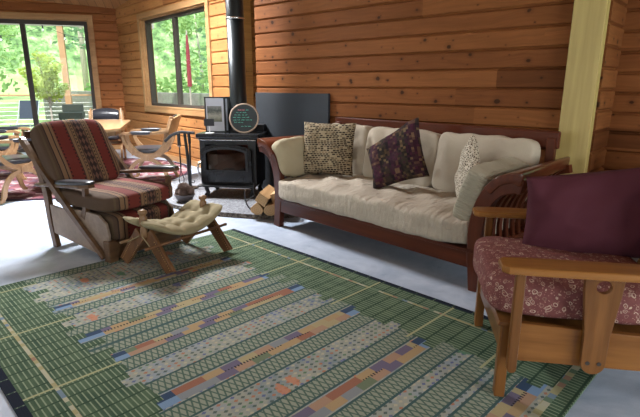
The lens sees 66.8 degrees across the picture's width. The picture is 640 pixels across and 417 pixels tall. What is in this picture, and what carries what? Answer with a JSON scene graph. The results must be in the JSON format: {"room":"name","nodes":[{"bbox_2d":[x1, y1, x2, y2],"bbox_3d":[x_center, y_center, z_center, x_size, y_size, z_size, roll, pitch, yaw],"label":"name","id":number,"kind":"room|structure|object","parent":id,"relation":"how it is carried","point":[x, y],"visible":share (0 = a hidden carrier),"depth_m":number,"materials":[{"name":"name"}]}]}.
{"room":"living room","nodes":[
{"label":"living room","id":0,"kind":"room"},
{"bbox_2d":[0,0,126,144],"bbox_3d":[-6.061,-2.530,8.822,4.600,3.050,0.200,-4,15,-17],"label":"wall","id":1,"kind":"structure","parent":0,"point":[105,27],"depth_m":9.17,"materials":[{"name":"brown wood"}]},
{"bbox_2d":[0,12,101,151],"bbox_3d":[-5.726,-2.283,8.956,3.070,2.505,0.185,-4,15,-17],"label":"door","id":2,"kind":"structure","parent":1,"relation":"in","point":[21,19],"depth_m":9.01,"materials":[{"name":"brown wood"}]},
{"bbox_2d":[112,145,120,149],"bbox_3d":[-4.042,-1.222,9.682,0.400,0.090,0.022,-4,15,-17],"label":"baseboard","id":3,"kind":"structure","parent":1,"relation":"attached to","point":[116,147],"depth_m":9.67,"materials":[{"name":"brown wood"}]},
{"bbox_2d":[35,0,127,8],"bbox_3d":[-2.155,-3.241,2.532,16.365,2.402,8.725,13,19,41],"label":"ceiling","id":4,"kind":"structure","parent":0,"point":[114,4],"depth_m":8.77,"materials":[{"name":"brown wood"}]},
{"bbox_2d":[115,0,253,161],"bbox_3d":[-2.372,-2.295,7.896,0.200,3.050,4.270,-12,19,-40],"label":"wall","id":5,"kind":"structure","parent":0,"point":[126,13],"depth_m":8.12,"materials":[{"name":"brown wood"}]},
{"bbox_2d":[134,146,200,167],"bbox_3d":[-2.451,-0.843,8.195,0.023,0.090,4.270,-12,19,-40],"label":"baseboard","id":6,"kind":"structure","parent":5,"relation":"attached to","point":[173,158],"depth_m":7.98,"materials":[{"name":"brown wood"}]},
{"bbox_2d":[136,0,213,116],"bbox_3d":[-2.287,-2.340,7.729,0.190,1.640,2.500,-12,19,-40],"label":"window","id":7,"kind":"structure","parent":5,"relation":"attached to","point":[190,7],"depth_m":7.85,"materials":[{"name":"brown wood"}]},
{"bbox_2d":[250,0,257,108],"bbox_3d":[-0.738,-2.155,6.640,0.160,3.400,0.620,13,19,41],"label":"wall","id":8,"kind":"structure","parent":0,"point":[253,20],"depth_m":6.39,"materials":[{"name":"brown wood"}]},
{"bbox_2d":[0,149,639,416],"bbox_3d":[-2.136,0.492,3.378,15.800,0.120,8.200,13,19,41],"label":"floor","id":9,"kind":"structure","parent":0,"point":[27,250],"depth_m":3.56,"materials":[{"name":"grey concrete"}]},
{"bbox_2d":[0,158,187,200],"bbox_3d":[-3.492,-0.482,6.933,3.200,0.011,3.200,13,19,41],"label":"round rug","id":10,"kind":"object","parent":9,"relation":"on","point":[15,192],"visible":0.25,"depth_m":6.56,"materials":[{"name":"fabric"}]},
{"bbox_2d":[0,126,33,179],"bbox_3d":[-4.350,-0.843,6.552,0.725,0.861,0.562,-4,15,-15],"label":"dining chair","id":11,"kind":"object","parent":10,"relation":"on","point":[6,129],"visible":0.53,"depth_m":6.50,"materials":[{"name":"brown wood"}]},
{"bbox_2d":[0,135,51,203],"bbox_3d":[-3.517,-0.547,5.393,0.562,0.861,0.725,7,16,27],"label":"dining chair","id":12,"kind":"object","parent":10,"relation":"on","point":[14,163],"visible":0.7,"depth_m":5.33,"materials":[{"name":"brown wood"}]},
{"bbox_2d":[88,108,126,160],"bbox_3d":[-3.487,-1.186,7.903,0.562,0.861,0.725,-4,15,-15],"label":"dining chair","id":13,"kind":"object","parent":10,"relation":"on","point":[102,113],"visible":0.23,"depth_m":8.05,"materials":[{"name":"brown wood"}]},
{"bbox_2d":[96,119,130,136],"bbox_3d":[-3.095,-0.757,6.547,0.960,0.748,2.000,-4,15,-15],"label":"dining table","id":14,"kind":"object","parent":10,"relation":"on","point":[112,127],"visible":0.11,"depth_m":6.44,"materials":[{"name":"brown wood"}]},
{"bbox_2d":[118,114,180,181],"bbox_3d":[-2.171,-0.795,6.367,0.725,0.861,0.562,-1,14,-5],"label":"dining chair","id":15,"kind":"object","parent":10,"relation":"on","point":[144,152],"visible":0.95,"depth_m":6.14,"materials":[{"name":"brown wood"}]},
{"bbox_2d":[18,131,180,262],"bbox_3d":[-1.722,-0.160,3.880,1.030,0.904,0.707,9,17,30],"label":"armchair","id":16,"kind":"object","parent":9,"relation":"on","point":[101,233],"visible":0.71,"depth_m":3.64,"materials":[{"name":"brown wood"}]},
{"bbox_2d":[55,177,172,211],"bbox_3d":[-1.619,-0.124,3.832,0.753,0.144,0.654,9,17,30],"label":"seat cushion","id":17,"kind":"object","parent":16,"relation":"on","point":[120,193],"visible":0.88,"depth_m":3.61,"materials":[{"name":"fabric"}]},
{"bbox_2d":[30,119,119,182],"bbox_3d":[-1.957,-0.445,3.915,0.347,0.529,0.585,9,17,31],"label":"cushion","id":18,"kind":"object","parent":17,"relation":"on","point":[81,149],"visible":0.77,"depth_m":3.83,"materials":[{"name":"fabric"}]},
{"bbox_2d":[166,172,296,218],"bbox_3d":[-1.170,-0.177,5.669,1.450,0.045,2.877,-11,18,-37],"label":"hearth pad","id":19,"kind":"object","parent":9,"relation":"on","point":[232,200],"visible":0.24,"depth_m":5.27,"materials":[{"name":"grey stone"}]},
{"bbox_2d":[164,131,198,188],"bbox_3d":[-1.653,-0.581,5.774,0.381,0.687,0.200,1,14,2],"label":"stand","id":20,"kind":"object","parent":19,"relation":"on","point":[184,133],"visible":0.82,"depth_m":5.72,"materials":[{"name":"black metal"}]},
{"bbox_2d":[177,133,183,182],"bbox_3d":[-1.653,-0.579,5.738,0.057,0.620,0.046,-10,17,-34],"label":"tongs","id":21,"kind":"object","parent":20,"relation":"hanging from","point":[178,134],"visible":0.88,"depth_m":5.70,"materials":[{"name":"black metal"}]},
{"bbox_2d":[187,132,194,183],"bbox_3d":[-1.524,-0.592,5.729,0.062,0.611,0.036,1,14,2],"label":"fireplace poker","id":22,"kind":"object","parent":20,"relation":"hanging from","point":[188,133],"visible":1,"depth_m":5.71,"materials":[{"name":"black metal"}]},
{"bbox_2d":[174,192,194,201],"bbox_3d":[-1.443,-0.119,5.179,0.226,0.085,0.226,13,19,41],"label":"bowl","id":23,"kind":"object","parent":19,"relation":"on","point":[186,198],"visible":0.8,"depth_m":5.10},
{"bbox_2d":[178,188,187,195],"bbox_3d":[-1.439,-0.164,5.105,0.108,0.107,0.108,-10,17,-33],"label":"pine cone","id":24,"kind":"object","parent":23,"relation":"in","point":[181,192],"visible":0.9,"depth_m":5.08,"materials":[{"name":"brown plant"}]},
{"bbox_2d":[187,186,194,194],"bbox_3d":[-1.383,-0.189,5.148,0.103,0.105,0.105,1,14,3],"label":"pine cone","id":25,"kind":"object","parent":23,"relation":"in","point":[190,192],"visible":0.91,"depth_m":5.11,"materials":[{"name":"brown plant"}]},
{"bbox_2d":[179,182,189,190],"bbox_3d":[-1.433,-0.223,5.128,0.116,0.114,0.113,3,15,13],"label":"pine cone","id":26,"kind":"object","parent":25,"relation":"on","point":[182,185],"visible":0.88,"depth_m":5.10,"materials":[{"name":"brown plant"}]},
{"bbox_2d":[196,124,267,196],"bbox_3d":[-0.979,-0.542,5.488,0.705,0.788,0.553,2,14,7],"label":"wood stove","id":27,"kind":"object","parent":19,"relation":"on","point":[227,159],"visible":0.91,"depth_m":5.30,"materials":[{"name":"black metal"}]},
{"bbox_2d":[204,119,213,133],"bbox_3d":[-1.201,-0.892,5.258,0.110,0.155,0.060,0,14,-1],"label":"sign","id":28,"kind":"object","parent":27,"relation":"on","point":[207,122],"visible":1,"depth_m":5.25,"materials":[{"name":"black plastic"}]},
{"bbox_2d":[204,97,230,131],"bbox_3d":[-1.131,-1.037,5.359,0.280,0.385,0.046,-1,14,-6],"label":"framed picture","id":29,"kind":"object","parent":27,"relation":"on","point":[216,108],"visible":0.91,"depth_m":5.35,"materials":[{"name":"black metal"}]},
{"bbox_2d":[205,98,224,130],"bbox_3d":[-1.159,-1.036,5.357,0.196,0.357,0.003,0,14,1],"label":"print","id":30,"kind":"object","parent":29,"relation":"attached to","point":[214,106],"depth_m":5.35},
{"bbox_2d":[225,0,246,132],"bbox_3d":[-0.907,-2.045,5.153,0.210,2.440,0.214,13,19,41],"label":"pipe","id":31,"kind":"object","parent":27,"relation":"on","point":[234,9],"visible":0.78,"depth_m":5.18,"materials":[{"name":"black metal"}]},
{"bbox_2d":[229,103,258,132],"bbox_3d":[-0.826,-0.983,5.278,0.326,0.319,0.083,0,14,0],"label":"chalkboard","id":32,"kind":"object","parent":27,"relation":"on","point":[243,118],"visible":1,"depth_m":5.27,"materials":[{"name":"stone"}]},
{"bbox_2d":[244,183,265,214],"bbox_3d":[-0.475,-0.094,4.766,0.455,0.240,0.334,2,14,7],"label":"log holder","id":33,"kind":"object","parent":19,"relation":"on","point":[254,195],"visible":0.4,"depth_m":4.64,"materials":[{"name":"black metal"}]},
{"bbox_2d":[250,202,264,214],"bbox_3d":[-0.575,-0.044,4.761,0.132,0.129,0.360,2,14,7],"label":"log","id":34,"kind":"object","parent":33,"relation":"in","point":[257,209],"visible":0.5,"depth_m":4.59,"materials":[{"name":"brown wood"}]},
{"bbox_2d":[263,200,274,215],"bbox_3d":[-0.447,-0.029,4.759,0.137,0.116,0.360,2,14,7],"label":"log","id":35,"kind":"object","parent":33,"relation":"in","point":[269,209],"visible":0.45,"depth_m":4.59,"materials":[{"name":"brown wood"}]},
{"bbox_2d":[255,185,274,206],"bbox_3d":[-0.522,-0.127,4.743,0.140,0.142,0.400,2,14,7],"label":"log","id":36,"kind":"object","parent":35,"relation":"on","point":[263,198],"visible":0.8,"depth_m":4.56,"materials":[{"name":"brown wood"}]},
{"bbox_2d":[270,190,274,202],"bbox_3d":[-0.387,-0.142,4.763,0.138,0.118,0.340,2,14,7],"label":"log","id":37,"kind":"object","parent":35,"relation":"on","point":[272,195],"visible":0.17,"depth_m":4.61,"materials":[{"name":"brown wood"}]},
{"bbox_2d":[255,93,329,187],"bbox_3d":[-0.323,-0.711,5.408,1.125,1.120,0.030,13,19,41],"label":"shield","id":38,"kind":"object","parent":19,"relation":"on","point":[283,114],"visible":0.44,"depth_m":5.33,"materials":[{"name":"metal"}]},
{"bbox_2d":[0,229,596,416],"bbox_3d":[-0.437,0.625,2.583,2.985,0.011,2.065,14,20,43],"label":"area rug","id":39,"kind":"object","parent":9,"relation":"on","point":[259,327],"visible":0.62,"depth_m":2.39,"materials":[{"name":"green fabric"}]},
{"bbox_2d":[119,195,232,273],"bbox_3d":[-1.051,0.161,3.549,0.547,0.432,0.740,10,17,33],"label":"stool","id":40,"kind":"object","parent":39,"relation":"on","point":[138,237],"visible":0.83,"depth_m":3.36,"materials":[{"name":"brown wood"}]},
{"bbox_2d":[123,200,222,234],"bbox_3d":[-1.051,0.084,3.530,0.397,0.153,0.669,10,17,33],"label":"cushion","id":41,"kind":"object","parent":40,"relation":"on","point":[190,219],"visible":0.94,"depth_m":3.51,"materials":[{"name":"beige fabric"}]},
{"bbox_2d":[257,117,572,291],"bbox_3d":[0.590,-0.186,3.891,0.874,0.949,2.481,-13,19,-41],"label":"sofa","id":42,"kind":"object","parent":9,"relation":"on","point":[509,190],"visible":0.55,"depth_m":3.33,"materials":[{"name":"brown wood"}]},
{"bbox_2d":[279,173,508,243],"bbox_3d":[0.508,-0.081,3.889,0.795,0.224,1.948,-13,19,-41],"label":"seat cushion","id":43,"kind":"object","parent":42,"relation":"on","point":[426,212],"visible":0.7,"depth_m":3.55,"materials":[{"name":"fabric"}]},
{"bbox_2d":[272,136,316,176],"bbox_3d":[-0.182,-0.483,4.500,0.613,0.376,0.245,-11,18,-38],"label":"cushion","id":44,"kind":"object","parent":43,"relation":"on","point":[289,152],"visible":0.54,"depth_m":4.32,"materials":[{"name":"beige fabric"}]},
{"bbox_2d":[303,122,355,175],"bbox_3d":[0.073,-0.541,4.371,0.498,0.461,0.204,6,15,21],"label":"throw pillow","id":45,"kind":"object","parent":43,"relation":"on","point":[328,148],"visible":1,"depth_m":4.30,"materials":[{"name":"fabric"}]},
{"bbox_2d":[333,123,373,174],"bbox_3d":[0.279,-0.549,4.542,0.252,0.484,0.501,-12,19,-40],"label":"cushion","id":46,"kind":"object","parent":43,"relation":"on","point":[361,131],"visible":0.23,"depth_m":4.35,"materials":[{"name":"fabric"}]},
{"bbox_2d":[367,117,428,188],"bbox_3d":[0.602,-0.418,3.784,0.526,0.578,0.249,4,15,15],"label":"throw pillow","id":47,"kind":"object","parent":43,"relation":"on","point":[397,157],"visible":1,"depth_m":3.72,"materials":[{"name":"purple fabric"}]},
{"bbox_2d":[363,127,441,186],"bbox_3d":[0.697,-0.440,4.111,0.252,0.484,0.746,-13,19,-42],"label":"cushion","id":48,"kind":"object","parent":43,"relation":"on","point":[429,139],"visible":0.4,"depth_m":3.87,"materials":[{"name":"fabric"}]},
{"bbox_2d":[454,133,479,196],"bbox_3d":[1.011,-0.223,3.329,0.136,0.595,0.589,2,14,7],"label":"throw pillow","id":49,"kind":"object","parent":43,"relation":"on","point":[469,157],"visible":0.52,"depth_m":3.22,"materials":[{"name":"beige fabric"}]},
{"bbox_2d":[432,132,540,200],"bbox_3d":[1.200,-0.304,3.585,0.248,0.486,0.764,-13,19,-41],"label":"cushion","id":50,"kind":"object","parent":43,"relation":"on","point":[491,148],"visible":0.52,"depth_m":3.51,"materials":[{"name":"fabric"}]},
{"bbox_2d":[453,157,528,220],"bbox_3d":[1.129,-0.125,3.179,0.625,0.388,0.243,-13,20,-42],"label":"cushion","id":51,"kind":"object","parent":43,"relation":"on","point":[480,175],"visible":0.55,"depth_m":2.98,"materials":[{"name":"grey fabric"}]},
{"bbox_2d":[472,207,639,396],"bbox_3d":[1.216,0.290,2.103,0.994,0.907,0.918,3,15,10],"label":"wooden armchair","id":52,"kind":"object","parent":9,"relation":"on","point":[594,343],"visible":0.6,"depth_m":1.82,"materials":[{"name":"brown wood"}]},
{"bbox_2d":[473,236,639,324],"bbox_3d":[1.051,0.285,2.145,0.684,0.186,0.666,3,15,10],"label":"seat cushion","id":53,"kind":"object","parent":52,"relation":"on","point":[560,298],"visible":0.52,"depth_m":1.90,"materials":[{"name":"fabric"}]},
{"bbox_2d":[522,168,639,257],"bbox_3d":[1.283,0.003,2.180,0.702,0.460,0.225,1,14,4],"label":"throw pillow","id":54,"kind":"object","parent":53,"relation":"on","point":[590,212],"visible":0.94,"depth_m":2.12,"materials":[{"name":"fabric"}]},
{"bbox_2d":[254,0,573,163],"bbox_3d":[0.653,-1.848,4.420,3.520,3.900,0.260,13,19,41],"label":"wall","id":55,"kind":"structure","parent":0,"point":[489,63],"depth_m":4.17,"materials":[{"name":"brown wood"}]},
{"bbox_2d":[555,0,610,174],"bbox_3d":[1.816,-1.585,3.184,0.205,4.000,0.085,13,19,41],"label":"wooden post","id":56,"kind":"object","parent":55,"relation":"attached to","point":[589,23],"depth_m":3.33,"materials":[{"name":"yellow wood"}]},
{"bbox_2d":[587,0,627,172],"bbox_3d":[2.066,-1.642,3.408,0.160,4.000,0.550,13,19,41],"label":"wall","id":57,"kind":"structure","parent":0,"point":[617,12],"depth_m":3.48,"materials":[{"name":"brown wood"}]},
{"bbox_2d":[602,0,639,170],"bbox_3d":[4.136,-1.351,1.859,5.100,4.200,0.160,13,19,41],"label":"wall","id":58,"kind":"structure","parent":0,"point":[623,144],"depth_m":3.62,"materials":[{"name":"brown wood"}]},
{"label":"outside","id":59,"kind":"structure","parent":0,"visible":0},
{"bbox_3d":[-5.906,-1.259,10.778,7.200,0.100,16.000,13,19,41],"label":"deck","id":60,"kind":"object","parent":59,"visible":0},
{"bbox_2d":[9,100,39,135],"bbox_3d":[-7.187,-2.101,11.825,0.528,1.033,0.601,1,14,3],"label":"folding chair","id":61,"kind":"object","parent":60,"relation":"on","point":[25,109],"visible":0.52,"depth_m":11.95,"materials":[{"name":"silver metal"}]},
{"bbox_2d":[17,49,69,120],"bbox_3d":[-6.324,-2.502,11.099,1.002,2.152,0.857,0,14,0],"label":"maple","id":62,"kind":"object","parent":60,"relation":"on","point":[45,89],"visible":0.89,"depth_m":10.97,"materials":[{"name":"plant"}]},
{"bbox_2d":[0,94,92,124],"bbox_3d":[-8.104,-2.483,13.066,6.900,1.145,0.121,-4,15,-17],"label":"deck railing","id":63,"kind":"object","parent":60,"relation":"on","point":[6,94],"visible":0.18,"depth_m":13.24,"materials":[{"name":"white wood"}]},
{"bbox_2d":[56,26,74,119],"bbox_3d":[-6.444,-3.211,12.327,0.140,2.920,0.140,-4,15,-17],"label":"porch post","id":64,"kind":"object","parent":60,"relation":"on","point":[61,42],"visible":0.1,"depth_m":12.16,"materials":[{"name":"brown wood"}]},
{"bbox_2d":[0,23,153,28],"bbox_3d":[-7.954,-4.502,11.520,7.600,0.220,0.161,-4,15,-17],"label":"beam","id":65,"kind":"structure","parent":64,"relation":"on","point":[0,23],"depth_m":11.86,"materials":[{"name":"brown wood"}]},
{"bbox_2d":[0,25,85,43],"bbox_3d":[-6.954,-4.230,11.744,4.602,0.407,0.054,-4,15,-17],"label":"string lights","id":66,"kind":"object","parent":65,"relation":"hanging from","point":[1,40],"visible":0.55,"depth_m":11.78,"materials":[{"name":"black metal"}]},
{"bbox_2d":[58,104,84,119],"bbox_3d":[-5.568,-1.857,10.958,0.480,0.970,0.410,-4,15,-17],"label":"grill","id":67,"kind":"object","parent":60,"relation":"on","point":[70,111],"visible":0.8,"depth_m":10.95,"materials":[{"name":"black metal"}]},
{"bbox_2d":[186,30,191,104],"bbox_3d":[-3.444,-3.250,12.842,0.500,2.760,0.500,13,19,41],"label":"closed umbrella","id":68,"kind":"object","parent":60,"relation":"on","point":[189,77],"visible":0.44,"depth_m":12.70,"materials":[{"name":"red fabric"}]},
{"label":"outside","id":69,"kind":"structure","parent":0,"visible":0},
{"bbox_2d":[0,12,208,135],"bbox_3d":[2.510,-39.813,26.516,116.000,67.819,116.000,13,19,41],"label":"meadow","id":70,"kind":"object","parent":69,"point":[39,40],"visible":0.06,"depth_m":39.62,"materials":[{"name":"green plant"}]},
{"bbox_2d":[0,25,24,68],"bbox_3d":[-19.716,-9.362,29.334,3.503,5.778,4.280,-9,17,-30],"label":"leafy tree","id":71,"kind":"object","parent":70,"relation":"on","point":[2,27],"visible":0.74,"depth_m":28.89,"materials":[{"name":"green plant"}]},
{"bbox_2d":[0,52,74,92],"bbox_3d":[-9.783,-4.827,14.119,4.439,5.993,3.633,-5,15,-19],"label":"leafy tree","id":72,"kind":"object","parent":70,"relation":"on","point":[4,86],"visible":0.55,"depth_m":14.92,"materials":[{"name":"green plant"}]},
{"bbox_2d":[46,27,83,48],"bbox_3d":[-7.182,-8.294,15.218,3.120,12.214,3.227,-4,15,-17],"label":"conifer","id":73,"kind":"object","parent":70,"relation":"on","point":[47,29],"visible":0.12,"depth_m":15.55,"materials":[{"name":"green plant"}]},
{"bbox_2d":[52,26,89,90],"bbox_3d":[-15.026,-13.460,29.930,3.303,13.476,3.495,-7,16,-25],"label":"conifer","id":74,"kind":"object","parent":70,"relation":"on","point":[85,76],"visible":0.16,"depth_m":30.84,"materials":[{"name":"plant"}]},
{"bbox_2d":[43,90,208,120],"bbox_3d":[-6.648,-3.244,16.956,15.000,1.620,0.400,13,19,41],"label":"deck railing","id":75,"kind":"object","parent":70,"relation":"on","point":[163,97],"depth_m":18.44,"materials":[{"name":"grey wood"}]},
{"bbox_2d":[84,77,185,92],"bbox_3d":[-8.956,-5.367,23.332,4.671,2.687,4.568,2,14,8],"label":"bush","id":76,"kind":"object","parent":70,"relation":"on","point":[160,81],"visible":0.06,"depth_m":23.33,"materials":[{"name":"green plant"}]},
{"bbox_2d":[156,70,208,92],"bbox_3d":[-6.613,-5.855,25.234,4.368,2.569,4.467,-1,14,-3],"label":"bush","id":77,"kind":"object","parent":70,"relation":"on","point":[194,88],"visible":0.16,"depth_m":24.51,"materials":[{"name":"green plant"}]},
{"bbox_2d":[159,12,208,92],"bbox_3d":[-5.726,-7.758,24.404,4.479,6.047,3.666,7,16,27],"label":"leafy tree","id":78,"kind":"object","parent":70,"relation":"on","point":[183,27],"visible":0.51,"depth_m":24.04,"materials":[{"name":"green plant"}]},
{"bbox_2d":[185,13,207,74],"bbox_3d":[-7.570,-11.236,34.749,4.075,6.722,4.979,-7,16,-26],"label":"leafy tree","id":79,"kind":"object","parent":70,"relation":"on","point":[198,13],"visible":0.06,"depth_m":34.48,"materials":[{"name":"green plant"}]},
{"bbox_2d":[193,16,208,91],"bbox_3d":[-3.529,-9.091,20.394,4.568,10.952,4.532,-8,16,-29],"label":"fir tree","id":80,"kind":"object","parent":70,"relation":"on","point":[202,57],"visible":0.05,"depth_m":20.58,"materials":[{"name":"green plant"}]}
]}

